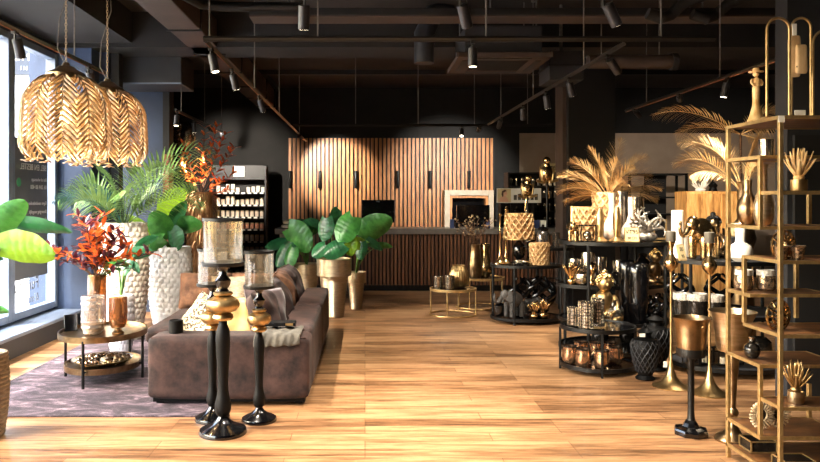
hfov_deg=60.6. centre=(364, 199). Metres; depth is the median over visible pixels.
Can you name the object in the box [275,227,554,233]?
countertop
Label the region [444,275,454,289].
candle cup
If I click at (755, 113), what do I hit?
figurine
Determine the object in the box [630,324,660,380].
urn
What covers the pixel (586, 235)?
box
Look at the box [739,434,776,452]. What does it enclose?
glass box
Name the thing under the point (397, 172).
wall light
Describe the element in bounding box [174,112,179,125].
track spotlight
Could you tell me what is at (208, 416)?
candle holder
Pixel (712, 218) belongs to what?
seated statue
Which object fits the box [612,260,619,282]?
vase
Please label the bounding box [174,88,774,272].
wall
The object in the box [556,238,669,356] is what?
display table
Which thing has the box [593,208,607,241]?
vase
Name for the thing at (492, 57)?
air conditioner
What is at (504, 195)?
poster board
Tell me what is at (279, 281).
cushion
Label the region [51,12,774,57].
ceiling beam
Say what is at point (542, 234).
jar
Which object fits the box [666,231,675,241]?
candle
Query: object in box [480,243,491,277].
vase
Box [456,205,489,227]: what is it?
screen
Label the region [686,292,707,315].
jar
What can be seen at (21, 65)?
fascia sign
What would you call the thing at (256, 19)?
ceiling beam
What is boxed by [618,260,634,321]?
vase
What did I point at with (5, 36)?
window
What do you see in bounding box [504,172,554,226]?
rack
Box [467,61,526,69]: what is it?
grille
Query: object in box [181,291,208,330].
cushion
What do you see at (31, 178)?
sign
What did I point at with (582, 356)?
cup
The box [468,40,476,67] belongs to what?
track spotlight
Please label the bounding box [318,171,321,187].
wall light
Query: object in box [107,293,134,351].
planter
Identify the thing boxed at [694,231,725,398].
candle holder
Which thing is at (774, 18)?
stand
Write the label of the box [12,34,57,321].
window
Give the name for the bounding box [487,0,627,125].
track
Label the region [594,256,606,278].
vase
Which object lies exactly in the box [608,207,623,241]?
vase
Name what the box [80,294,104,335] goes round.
vase
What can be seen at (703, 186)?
ornament
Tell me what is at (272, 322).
book
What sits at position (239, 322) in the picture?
cushion
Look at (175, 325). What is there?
candle
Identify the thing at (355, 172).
wall light
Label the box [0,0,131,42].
ceiling
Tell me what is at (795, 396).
pot
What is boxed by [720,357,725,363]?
candle
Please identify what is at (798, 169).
ornament
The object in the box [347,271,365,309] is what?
planter
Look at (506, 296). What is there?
elephant statue
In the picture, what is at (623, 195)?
vase
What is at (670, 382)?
candle holder
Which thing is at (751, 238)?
bottle vase
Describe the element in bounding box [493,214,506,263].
candlestick
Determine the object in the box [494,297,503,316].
vase
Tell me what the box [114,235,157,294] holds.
rubber plant
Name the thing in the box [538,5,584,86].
junction box
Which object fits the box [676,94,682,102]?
track spotlight
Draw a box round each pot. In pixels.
[515,178,518,185]
[529,242,549,265]
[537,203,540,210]
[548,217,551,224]
[734,269,753,290]
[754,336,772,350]
[756,269,776,290]
[787,389,804,403]
[790,179,807,190]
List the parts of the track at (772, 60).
suspension rod, rail, suspension rod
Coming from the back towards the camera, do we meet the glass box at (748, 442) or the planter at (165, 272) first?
the planter at (165, 272)
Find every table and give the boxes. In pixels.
[57,321,147,389]
[429,285,476,317]
[455,275,504,310]
[490,261,562,325]
[526,245,574,308]
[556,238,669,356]
[559,319,635,378]
[668,255,774,374]
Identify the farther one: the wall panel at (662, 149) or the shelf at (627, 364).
the wall panel at (662, 149)
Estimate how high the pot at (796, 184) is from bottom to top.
0.064 m
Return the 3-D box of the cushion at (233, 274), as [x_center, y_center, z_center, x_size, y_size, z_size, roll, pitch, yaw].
[-1.250,1.052,8.106,0.606,0.428,0.256,0,-14,0]
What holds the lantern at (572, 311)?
on the display table at (612, 327)
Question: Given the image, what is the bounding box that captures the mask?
[787,24,807,77]
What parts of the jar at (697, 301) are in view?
glass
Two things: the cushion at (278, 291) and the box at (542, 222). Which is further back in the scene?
the box at (542, 222)
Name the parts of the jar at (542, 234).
lid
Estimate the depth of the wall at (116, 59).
9.05 m
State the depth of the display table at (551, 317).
9.05 m
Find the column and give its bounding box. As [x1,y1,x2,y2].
[566,58,614,306]
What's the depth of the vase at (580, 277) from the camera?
7.28 m
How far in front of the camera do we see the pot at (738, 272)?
4.24 m
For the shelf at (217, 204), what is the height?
0.022 m
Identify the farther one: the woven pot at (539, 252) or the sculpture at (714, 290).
the woven pot at (539, 252)
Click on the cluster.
(519, 261)
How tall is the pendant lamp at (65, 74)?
2.066 m
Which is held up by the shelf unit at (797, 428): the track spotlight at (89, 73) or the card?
the card
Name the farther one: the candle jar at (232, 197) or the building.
the building
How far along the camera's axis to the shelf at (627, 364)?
6.44 m
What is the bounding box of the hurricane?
[108,296,127,333]
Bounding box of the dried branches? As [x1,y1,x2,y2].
[455,215,496,243]
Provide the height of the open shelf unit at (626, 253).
2.080 m
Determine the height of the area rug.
0.014 m
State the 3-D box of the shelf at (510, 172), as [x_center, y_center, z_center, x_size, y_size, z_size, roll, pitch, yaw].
[3.184,-0.510,13.335,0.936,0.020,0.370,0,0,0]
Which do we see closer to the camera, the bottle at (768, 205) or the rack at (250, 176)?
the bottle at (768, 205)
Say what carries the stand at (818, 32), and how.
on the shelf unit at (797, 428)
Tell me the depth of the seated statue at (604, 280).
7.02 m
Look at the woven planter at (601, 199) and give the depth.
7.55 m
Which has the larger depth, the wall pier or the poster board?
the poster board
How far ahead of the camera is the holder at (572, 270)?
7.35 m
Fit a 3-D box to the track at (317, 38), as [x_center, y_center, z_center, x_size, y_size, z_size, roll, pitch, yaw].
[0.700,-1.758,5.200,3.800,1.165,0.048,0,0,0]
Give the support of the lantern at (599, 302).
on the display table at (612, 327)
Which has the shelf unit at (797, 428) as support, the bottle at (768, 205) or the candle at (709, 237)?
the bottle at (768, 205)
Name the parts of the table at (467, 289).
leg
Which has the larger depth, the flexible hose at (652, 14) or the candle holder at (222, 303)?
the flexible hose at (652, 14)
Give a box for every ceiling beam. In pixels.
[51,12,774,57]
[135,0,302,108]
[194,70,774,91]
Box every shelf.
[66,356,139,369]
[215,269,263,270]
[216,192,263,193]
[217,204,263,205]
[492,312,557,319]
[510,172,554,173]
[528,278,562,281]
[558,282,653,286]
[560,313,667,323]
[561,337,630,352]
[561,358,633,369]
[672,305,774,316]
[672,352,774,369]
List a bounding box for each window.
[0,28,11,325]
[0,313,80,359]
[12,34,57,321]
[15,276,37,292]
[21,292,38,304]
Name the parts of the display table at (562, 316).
leg, leg, leg, leg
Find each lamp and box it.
[17,0,112,163]
[66,0,147,167]
[503,213,534,259]
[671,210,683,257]
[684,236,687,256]
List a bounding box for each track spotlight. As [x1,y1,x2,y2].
[11,30,25,58]
[85,66,95,81]
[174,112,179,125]
[192,120,196,132]
[208,48,219,72]
[229,68,239,89]
[257,95,265,111]
[298,0,309,29]
[457,0,472,28]
[459,126,463,136]
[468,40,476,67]
[496,117,502,128]
[520,105,525,120]
[543,91,550,108]
[566,77,575,96]
[599,0,621,27]
[604,54,621,74]
[632,109,641,118]
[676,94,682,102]
[720,77,730,97]
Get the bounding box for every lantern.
[567,306,577,325]
[578,301,593,328]
[591,297,604,326]
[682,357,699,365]
[696,345,713,364]
[713,346,725,365]
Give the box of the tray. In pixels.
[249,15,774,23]
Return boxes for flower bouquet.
[46,206,162,276]
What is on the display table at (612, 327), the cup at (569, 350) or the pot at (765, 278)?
the cup at (569, 350)
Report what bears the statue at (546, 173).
on the display table at (553, 280)
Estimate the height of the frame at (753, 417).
0.166 m
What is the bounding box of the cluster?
[513,259,530,263]
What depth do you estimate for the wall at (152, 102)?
10.00 m
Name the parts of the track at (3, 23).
suspension rod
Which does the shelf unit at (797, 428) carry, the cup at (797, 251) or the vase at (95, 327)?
the cup at (797, 251)
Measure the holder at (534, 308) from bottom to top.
0.219 m
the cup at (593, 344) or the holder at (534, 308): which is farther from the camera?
the holder at (534, 308)
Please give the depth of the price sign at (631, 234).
7.09 m
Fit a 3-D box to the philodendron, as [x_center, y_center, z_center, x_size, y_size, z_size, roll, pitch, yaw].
[-2.527,0.253,8.913,0.897,0.828,0.502,0,0,-36]
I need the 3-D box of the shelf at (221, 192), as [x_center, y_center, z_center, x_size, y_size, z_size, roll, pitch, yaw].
[-2.475,-0.141,13.895,1.001,0.022,0.290,0,0,0]
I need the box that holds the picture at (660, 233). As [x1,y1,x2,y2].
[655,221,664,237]
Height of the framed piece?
1.800 m
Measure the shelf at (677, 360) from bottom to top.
0.022 m
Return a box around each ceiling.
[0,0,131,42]
[118,0,774,87]
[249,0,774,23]
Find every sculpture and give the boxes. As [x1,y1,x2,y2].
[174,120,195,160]
[508,277,535,309]
[525,276,556,312]
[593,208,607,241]
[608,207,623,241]
[626,206,665,241]
[647,295,661,317]
[649,293,669,316]
[664,273,694,304]
[703,273,734,306]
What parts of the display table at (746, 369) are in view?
leg, leg, leg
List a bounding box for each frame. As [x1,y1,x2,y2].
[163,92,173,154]
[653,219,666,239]
[749,402,774,428]
[767,405,790,426]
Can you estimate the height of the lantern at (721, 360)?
0.165 m
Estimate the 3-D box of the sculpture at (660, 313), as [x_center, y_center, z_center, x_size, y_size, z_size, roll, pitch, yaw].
[3.140,1.115,7.455,0.187,0.254,0.172,0,0,40]
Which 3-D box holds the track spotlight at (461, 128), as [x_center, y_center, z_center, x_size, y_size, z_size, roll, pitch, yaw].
[1.542,-1.090,11.156,0.068,0.180,0.154,0,0,10]
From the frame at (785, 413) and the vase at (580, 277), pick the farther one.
the vase at (580, 277)
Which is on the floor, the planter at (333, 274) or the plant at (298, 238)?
the planter at (333, 274)
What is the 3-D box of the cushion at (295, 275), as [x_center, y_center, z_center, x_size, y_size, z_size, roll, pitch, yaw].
[-0.865,1.002,7.981,0.294,0.528,0.666,-17,-2,6]
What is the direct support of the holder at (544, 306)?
on the display table at (551, 317)
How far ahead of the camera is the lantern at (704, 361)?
6.42 m
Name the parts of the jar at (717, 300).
glass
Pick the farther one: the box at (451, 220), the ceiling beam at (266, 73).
the ceiling beam at (266, 73)
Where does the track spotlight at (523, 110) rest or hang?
attached to the track at (622, 44)
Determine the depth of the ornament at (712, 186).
11.36 m
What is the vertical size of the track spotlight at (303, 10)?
0.190 m
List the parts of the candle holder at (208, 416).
plate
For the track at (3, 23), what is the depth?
5.49 m
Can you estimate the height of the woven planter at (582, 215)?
0.361 m
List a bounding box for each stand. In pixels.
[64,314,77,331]
[760,17,790,117]
[790,17,811,114]
[811,31,819,114]
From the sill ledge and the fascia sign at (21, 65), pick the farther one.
the fascia sign at (21, 65)
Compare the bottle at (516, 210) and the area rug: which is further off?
the bottle at (516, 210)
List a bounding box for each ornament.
[691,177,708,190]
[708,179,717,190]
[783,148,815,190]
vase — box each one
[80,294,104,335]
[87,273,106,325]
[449,265,468,287]
[468,244,481,277]
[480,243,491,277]
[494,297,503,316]
[568,258,581,283]
[574,269,586,285]
[581,252,594,271]
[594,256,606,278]
[603,193,621,239]
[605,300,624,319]
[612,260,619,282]
[615,191,628,238]
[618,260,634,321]
[621,197,636,239]
[628,262,648,322]
[634,197,642,220]
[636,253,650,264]
[731,223,752,261]
[731,266,756,335]
[735,182,756,249]
[743,336,760,358]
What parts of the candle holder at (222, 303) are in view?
plate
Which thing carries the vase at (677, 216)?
on the display table at (746, 369)
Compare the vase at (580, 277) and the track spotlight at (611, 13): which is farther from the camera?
the vase at (580, 277)
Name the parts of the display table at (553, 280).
leg, leg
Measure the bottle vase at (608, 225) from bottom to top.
0.500 m
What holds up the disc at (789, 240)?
on the shelf unit at (797, 428)
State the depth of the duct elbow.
8.21 m
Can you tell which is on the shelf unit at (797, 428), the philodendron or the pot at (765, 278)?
the pot at (765, 278)
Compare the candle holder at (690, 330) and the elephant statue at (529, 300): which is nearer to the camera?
the candle holder at (690, 330)
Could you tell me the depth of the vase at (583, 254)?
7.45 m
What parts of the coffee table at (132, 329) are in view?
leg, leg, leg, leg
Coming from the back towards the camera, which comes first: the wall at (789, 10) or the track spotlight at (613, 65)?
the track spotlight at (613, 65)
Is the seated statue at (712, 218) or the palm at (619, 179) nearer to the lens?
the seated statue at (712, 218)
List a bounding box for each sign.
[15,50,28,74]
[15,137,47,280]
[624,227,639,241]
[675,244,686,260]
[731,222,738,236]
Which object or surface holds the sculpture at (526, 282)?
on the display table at (551, 317)
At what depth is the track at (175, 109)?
10.99 m
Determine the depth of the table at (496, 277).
10.27 m
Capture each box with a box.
[123,57,193,91]
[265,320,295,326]
[450,219,453,227]
[534,220,539,227]
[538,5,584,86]
[540,220,545,226]
[578,225,595,241]
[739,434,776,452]
[771,453,816,461]
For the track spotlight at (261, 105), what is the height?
0.187 m
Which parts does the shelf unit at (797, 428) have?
post, post, post, post, shelf frame, shelf frame, shelf frame, shelf frame, shelf frame, shelf frame, shelf frame, shelf, shelf, shelf, shelf, shelf, shelf, post, shelf frame, shelf, shelf frame, shelf, shelf, shelf frame, shelf frame, shelf, post, post, post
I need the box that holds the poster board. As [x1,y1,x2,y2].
[497,188,540,227]
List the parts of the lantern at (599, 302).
glass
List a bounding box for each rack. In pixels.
[212,165,267,276]
[498,203,534,227]
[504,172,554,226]
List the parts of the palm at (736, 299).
stem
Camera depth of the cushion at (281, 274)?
7.26 m
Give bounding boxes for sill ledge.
[0,309,80,344]
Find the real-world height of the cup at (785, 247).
0.078 m
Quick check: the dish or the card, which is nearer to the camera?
the card
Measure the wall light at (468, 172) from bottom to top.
0.360 m
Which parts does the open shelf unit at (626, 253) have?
post, post, panel, panel, shelf, shelf, post, post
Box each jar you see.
[226,196,229,203]
[231,184,234,191]
[231,196,234,203]
[536,225,549,241]
[552,232,559,247]
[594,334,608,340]
[619,329,636,342]
[673,292,690,313]
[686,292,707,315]
[707,294,724,315]
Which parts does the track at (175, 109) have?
rail, suspension rod, suspension rod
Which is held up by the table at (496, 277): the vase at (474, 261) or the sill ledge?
the vase at (474, 261)
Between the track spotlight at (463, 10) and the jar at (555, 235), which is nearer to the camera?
the track spotlight at (463, 10)
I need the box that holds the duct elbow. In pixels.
[414,3,453,64]
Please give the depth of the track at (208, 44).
7.59 m
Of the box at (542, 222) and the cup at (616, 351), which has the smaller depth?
the cup at (616, 351)
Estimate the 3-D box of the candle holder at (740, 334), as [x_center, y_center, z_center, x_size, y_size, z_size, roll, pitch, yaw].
[2.446,1.169,4.660,0.300,0.862,0.300,0,0,0]
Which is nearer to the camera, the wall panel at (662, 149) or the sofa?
the sofa
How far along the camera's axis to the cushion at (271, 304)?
5.92 m
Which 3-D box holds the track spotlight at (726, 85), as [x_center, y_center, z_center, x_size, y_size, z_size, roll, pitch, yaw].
[3.478,-1.084,6.760,0.090,0.192,0.081,0,0,0]
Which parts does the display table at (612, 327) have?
leg, leg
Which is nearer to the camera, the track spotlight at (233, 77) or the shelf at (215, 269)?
the track spotlight at (233, 77)
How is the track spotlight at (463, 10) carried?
hanging from the track
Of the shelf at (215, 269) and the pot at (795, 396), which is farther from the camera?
the shelf at (215, 269)
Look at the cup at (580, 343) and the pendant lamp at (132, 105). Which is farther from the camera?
the cup at (580, 343)
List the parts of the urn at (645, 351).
lid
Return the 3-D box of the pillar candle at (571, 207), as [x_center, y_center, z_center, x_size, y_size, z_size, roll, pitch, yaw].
[2.229,0.247,7.500,0.080,0.360,0.080,0,0,0]
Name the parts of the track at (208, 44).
suspension rod, suspension rod, rail, suspension rod, suspension rod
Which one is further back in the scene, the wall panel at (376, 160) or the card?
the wall panel at (376, 160)
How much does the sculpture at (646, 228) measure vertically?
0.364 m
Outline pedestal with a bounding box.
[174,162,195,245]
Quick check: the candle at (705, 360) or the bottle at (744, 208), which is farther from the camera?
the candle at (705, 360)
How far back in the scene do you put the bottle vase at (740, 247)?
6.25 m
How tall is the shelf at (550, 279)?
0.022 m
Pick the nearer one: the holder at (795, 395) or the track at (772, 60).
the holder at (795, 395)
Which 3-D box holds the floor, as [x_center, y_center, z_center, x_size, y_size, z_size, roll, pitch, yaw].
[2.550,1.650,6.550,12.900,0.100,16.100,0,0,0]
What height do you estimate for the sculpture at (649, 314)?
0.254 m
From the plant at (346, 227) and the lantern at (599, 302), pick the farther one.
the plant at (346, 227)
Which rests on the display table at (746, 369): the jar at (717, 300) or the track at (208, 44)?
the jar at (717, 300)
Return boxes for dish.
[71,351,133,367]
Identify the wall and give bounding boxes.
[0,18,52,326]
[29,52,162,311]
[110,53,122,221]
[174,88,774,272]
[775,0,819,395]
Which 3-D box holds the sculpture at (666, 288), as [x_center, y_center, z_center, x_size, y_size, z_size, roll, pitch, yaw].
[3.034,0.873,6.750,0.260,0.338,0.216,0,0,36]
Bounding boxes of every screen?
[362,200,393,222]
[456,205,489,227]
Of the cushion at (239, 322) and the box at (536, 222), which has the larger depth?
the box at (536, 222)
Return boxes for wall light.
[288,171,291,187]
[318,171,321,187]
[354,171,357,187]
[396,171,399,187]
[428,171,431,187]
[467,171,470,187]
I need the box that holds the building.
[15,75,28,279]
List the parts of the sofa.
arm, backrest, backrest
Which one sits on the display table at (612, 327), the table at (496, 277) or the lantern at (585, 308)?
the lantern at (585, 308)
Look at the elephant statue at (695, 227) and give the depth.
6.39 m
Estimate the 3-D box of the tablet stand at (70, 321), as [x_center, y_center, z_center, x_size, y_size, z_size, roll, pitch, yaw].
[-2.662,1.109,6.329,0.110,0.145,0.075,0,0,-29]
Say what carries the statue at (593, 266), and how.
on the display table at (562, 316)
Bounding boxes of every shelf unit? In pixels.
[620,173,687,281]
[725,115,819,461]
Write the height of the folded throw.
0.110 m
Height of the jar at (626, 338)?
0.200 m
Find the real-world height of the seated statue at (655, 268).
0.403 m
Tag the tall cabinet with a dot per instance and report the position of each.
(700, 204)
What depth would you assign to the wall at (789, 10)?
5.42 m
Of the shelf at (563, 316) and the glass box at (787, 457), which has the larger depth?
the shelf at (563, 316)
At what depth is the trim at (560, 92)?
10.62 m
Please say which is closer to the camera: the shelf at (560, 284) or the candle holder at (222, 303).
the candle holder at (222, 303)
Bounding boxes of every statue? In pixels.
[493,289,523,317]
[518,175,536,247]
[524,297,546,313]
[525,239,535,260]
[536,157,557,247]
[566,221,579,241]
[590,262,596,285]
[590,269,623,320]
[648,246,668,284]
[678,216,720,259]
[699,212,723,257]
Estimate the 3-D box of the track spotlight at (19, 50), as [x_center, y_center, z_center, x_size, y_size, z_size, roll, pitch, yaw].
[-2.448,-1.088,4.942,0.070,0.183,0.144,0,0,0]
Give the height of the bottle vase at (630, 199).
0.460 m
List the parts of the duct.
hanger rod, hanger rod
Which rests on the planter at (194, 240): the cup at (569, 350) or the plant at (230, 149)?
the plant at (230, 149)
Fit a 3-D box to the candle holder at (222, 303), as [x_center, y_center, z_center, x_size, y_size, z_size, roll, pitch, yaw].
[-0.976,0.863,4.810,0.329,1.475,0.329,0,0,-22]
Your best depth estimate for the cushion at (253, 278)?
7.12 m
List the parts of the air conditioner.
panel frame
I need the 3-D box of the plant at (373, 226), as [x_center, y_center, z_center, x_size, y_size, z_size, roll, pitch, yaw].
[0.033,0.648,10.315,0.760,0.911,0.358,0,0,0]
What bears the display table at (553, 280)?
on the floor
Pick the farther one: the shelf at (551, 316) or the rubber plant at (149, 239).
the shelf at (551, 316)
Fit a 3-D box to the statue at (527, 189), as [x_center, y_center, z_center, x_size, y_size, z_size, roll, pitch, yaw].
[2.312,0.158,9.951,0.244,1.029,0.180,0,0,-33]
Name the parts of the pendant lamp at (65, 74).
lamp shade, chain, bulb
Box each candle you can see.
[169,319,182,333]
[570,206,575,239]
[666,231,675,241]
[702,356,707,362]
[704,231,714,242]
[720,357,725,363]
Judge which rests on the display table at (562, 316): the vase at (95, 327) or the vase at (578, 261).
the vase at (578, 261)
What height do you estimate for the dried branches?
0.870 m
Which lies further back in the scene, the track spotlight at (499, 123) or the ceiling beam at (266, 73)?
the ceiling beam at (266, 73)
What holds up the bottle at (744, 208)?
on the shelf unit at (797, 428)
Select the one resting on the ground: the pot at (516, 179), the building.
the building
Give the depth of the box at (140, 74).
9.30 m
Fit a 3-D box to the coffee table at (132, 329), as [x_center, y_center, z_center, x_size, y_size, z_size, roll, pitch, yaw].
[-2.345,1.371,6.279,0.744,0.430,0.843,0,0,0]
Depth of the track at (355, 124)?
11.19 m
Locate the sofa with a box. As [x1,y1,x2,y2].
[145,264,328,402]
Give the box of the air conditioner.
[446,0,553,73]
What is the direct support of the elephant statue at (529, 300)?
on the display table at (551, 317)
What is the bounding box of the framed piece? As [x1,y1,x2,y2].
[443,190,493,226]
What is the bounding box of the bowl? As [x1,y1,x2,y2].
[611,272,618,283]
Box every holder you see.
[194,248,230,424]
[198,218,246,440]
[241,250,276,425]
[526,301,540,318]
[534,298,551,317]
[562,261,581,284]
[651,231,687,391]
[671,314,711,439]
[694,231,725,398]
[707,307,757,443]
[783,359,812,403]
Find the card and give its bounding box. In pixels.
[794,110,805,114]
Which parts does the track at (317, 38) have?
suspension rod, rail, suspension rod, suspension rod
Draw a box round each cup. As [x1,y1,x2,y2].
[433,276,442,288]
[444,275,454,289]
[562,344,576,362]
[574,339,587,346]
[575,347,590,366]
[589,340,600,357]
[594,348,609,367]
[604,340,616,348]
[608,345,622,363]
[773,245,789,259]
[790,245,805,259]
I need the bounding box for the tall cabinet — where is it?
[675,191,752,294]
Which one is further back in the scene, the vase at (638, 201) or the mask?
the vase at (638, 201)
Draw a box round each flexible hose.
[645,0,705,23]
[689,0,751,24]
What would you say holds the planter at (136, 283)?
on the area rug
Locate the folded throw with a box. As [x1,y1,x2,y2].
[253,326,302,346]
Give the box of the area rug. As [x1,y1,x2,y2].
[7,335,208,416]
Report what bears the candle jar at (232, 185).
on the rack at (250, 176)
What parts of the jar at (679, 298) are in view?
glass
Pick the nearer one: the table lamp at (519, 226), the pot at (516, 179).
the table lamp at (519, 226)
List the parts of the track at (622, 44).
suspension rod, suspension rod, rail, suspension rod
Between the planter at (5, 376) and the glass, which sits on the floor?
the planter at (5, 376)
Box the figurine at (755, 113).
[747,68,763,121]
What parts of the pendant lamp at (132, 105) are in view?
lamp shade, chain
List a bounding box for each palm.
[556,137,664,205]
[654,103,774,335]
[671,129,773,188]
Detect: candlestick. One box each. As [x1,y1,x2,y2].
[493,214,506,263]
[503,209,512,263]
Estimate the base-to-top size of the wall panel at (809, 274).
2.100 m
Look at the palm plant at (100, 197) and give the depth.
8.00 m
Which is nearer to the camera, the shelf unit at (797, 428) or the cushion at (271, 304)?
the shelf unit at (797, 428)
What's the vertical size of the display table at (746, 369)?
1.048 m
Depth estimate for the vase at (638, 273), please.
7.04 m
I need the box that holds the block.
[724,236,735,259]
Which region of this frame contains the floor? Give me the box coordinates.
[0,277,819,461]
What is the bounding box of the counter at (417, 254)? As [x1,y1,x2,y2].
[275,227,554,290]
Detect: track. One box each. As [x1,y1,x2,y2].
[0,0,105,74]
[174,61,222,132]
[203,0,715,41]
[205,0,305,141]
[293,58,552,126]
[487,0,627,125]
[624,0,774,111]
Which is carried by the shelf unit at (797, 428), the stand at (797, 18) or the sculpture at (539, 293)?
the stand at (797, 18)
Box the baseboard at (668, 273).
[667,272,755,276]
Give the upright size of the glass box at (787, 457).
0.065 m
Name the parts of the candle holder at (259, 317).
plate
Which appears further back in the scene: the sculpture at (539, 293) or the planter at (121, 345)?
the sculpture at (539, 293)
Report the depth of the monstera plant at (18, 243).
4.71 m
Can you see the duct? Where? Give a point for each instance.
(672, 61)
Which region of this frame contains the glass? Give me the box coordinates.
[758,139,773,154]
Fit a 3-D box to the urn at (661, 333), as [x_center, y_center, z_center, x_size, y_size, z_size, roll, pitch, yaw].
[2.740,1.323,6.600,0.284,0.554,0.284,0,0,0]
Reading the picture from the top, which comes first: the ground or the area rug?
the ground
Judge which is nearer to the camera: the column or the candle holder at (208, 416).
the candle holder at (208, 416)
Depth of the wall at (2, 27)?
8.09 m
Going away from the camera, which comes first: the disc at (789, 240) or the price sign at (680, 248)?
the disc at (789, 240)
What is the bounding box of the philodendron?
[129,187,202,250]
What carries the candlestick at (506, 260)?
on the display table at (551, 317)
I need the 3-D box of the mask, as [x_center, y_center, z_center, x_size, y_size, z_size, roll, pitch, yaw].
[2.508,-0.868,4.060,0.102,0.314,0.057,0,0,37]
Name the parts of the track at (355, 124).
suspension rod, rail, suspension rod, suspension rod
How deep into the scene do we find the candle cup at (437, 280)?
9.67 m
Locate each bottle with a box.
[513,206,519,212]
[736,180,754,224]
[753,164,773,225]
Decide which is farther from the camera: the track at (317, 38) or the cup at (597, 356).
the cup at (597, 356)
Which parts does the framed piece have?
panel, frame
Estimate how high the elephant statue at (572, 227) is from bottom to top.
0.212 m
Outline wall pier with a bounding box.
[41,48,109,315]
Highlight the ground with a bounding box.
[15,280,28,310]
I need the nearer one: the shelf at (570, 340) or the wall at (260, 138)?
the shelf at (570, 340)
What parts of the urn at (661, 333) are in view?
lid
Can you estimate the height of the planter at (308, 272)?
0.642 m
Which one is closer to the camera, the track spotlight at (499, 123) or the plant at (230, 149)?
the track spotlight at (499, 123)
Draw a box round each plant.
[0,199,71,313]
[50,140,218,222]
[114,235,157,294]
[178,121,237,195]
[265,218,319,266]
[312,207,360,259]
[355,213,392,272]
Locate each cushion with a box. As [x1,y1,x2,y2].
[178,273,231,308]
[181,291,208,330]
[211,276,244,296]
[218,297,249,330]
[232,273,267,276]
[244,274,267,283]
[244,287,286,330]
[246,291,282,326]
[263,276,292,317]
[274,269,298,307]
[275,264,303,298]
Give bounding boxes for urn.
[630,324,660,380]
[642,311,669,371]
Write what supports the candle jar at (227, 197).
on the rack at (250, 176)
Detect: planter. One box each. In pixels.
[0,349,10,435]
[98,222,149,339]
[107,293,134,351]
[148,245,192,324]
[184,191,222,272]
[293,262,317,290]
[316,257,351,317]
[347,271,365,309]
[572,207,603,239]
[591,192,618,222]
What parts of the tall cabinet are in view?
door, door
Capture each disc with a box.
[766,299,790,329]
[770,230,795,258]
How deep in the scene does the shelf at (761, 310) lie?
6.73 m
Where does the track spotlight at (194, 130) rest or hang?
attached to the track at (175, 109)
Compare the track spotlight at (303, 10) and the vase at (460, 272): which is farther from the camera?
the vase at (460, 272)
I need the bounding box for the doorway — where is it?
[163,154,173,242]
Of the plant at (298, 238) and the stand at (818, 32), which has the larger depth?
the plant at (298, 238)
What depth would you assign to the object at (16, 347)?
7.50 m
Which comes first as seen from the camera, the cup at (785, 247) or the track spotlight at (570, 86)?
the cup at (785, 247)
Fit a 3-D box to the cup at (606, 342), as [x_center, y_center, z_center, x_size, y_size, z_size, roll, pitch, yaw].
[2.366,1.443,6.760,0.136,0.158,0.136,0,0,0]
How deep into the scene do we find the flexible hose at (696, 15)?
7.08 m
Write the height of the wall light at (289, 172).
0.360 m
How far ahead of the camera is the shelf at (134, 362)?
6.14 m
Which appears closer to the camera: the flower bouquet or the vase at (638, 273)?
the flower bouquet
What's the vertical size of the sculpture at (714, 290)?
0.338 m
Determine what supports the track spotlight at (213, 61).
hanging from the track at (208, 44)
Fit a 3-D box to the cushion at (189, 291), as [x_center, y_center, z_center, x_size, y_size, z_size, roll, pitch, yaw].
[-1.850,1.050,8.099,0.606,0.428,0.249,0,-14,0]
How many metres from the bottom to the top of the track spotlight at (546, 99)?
0.192 m
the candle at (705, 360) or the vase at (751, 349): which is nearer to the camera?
the vase at (751, 349)
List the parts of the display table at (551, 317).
leg, leg, leg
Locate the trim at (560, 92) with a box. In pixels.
[555,87,565,306]
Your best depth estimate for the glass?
4.07 m
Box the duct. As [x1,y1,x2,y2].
[586,0,679,69]
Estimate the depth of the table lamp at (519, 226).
9.23 m
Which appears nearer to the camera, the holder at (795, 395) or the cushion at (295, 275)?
the holder at (795, 395)
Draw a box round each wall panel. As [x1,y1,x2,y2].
[288,137,494,226]
[519,133,774,271]
[792,135,819,395]

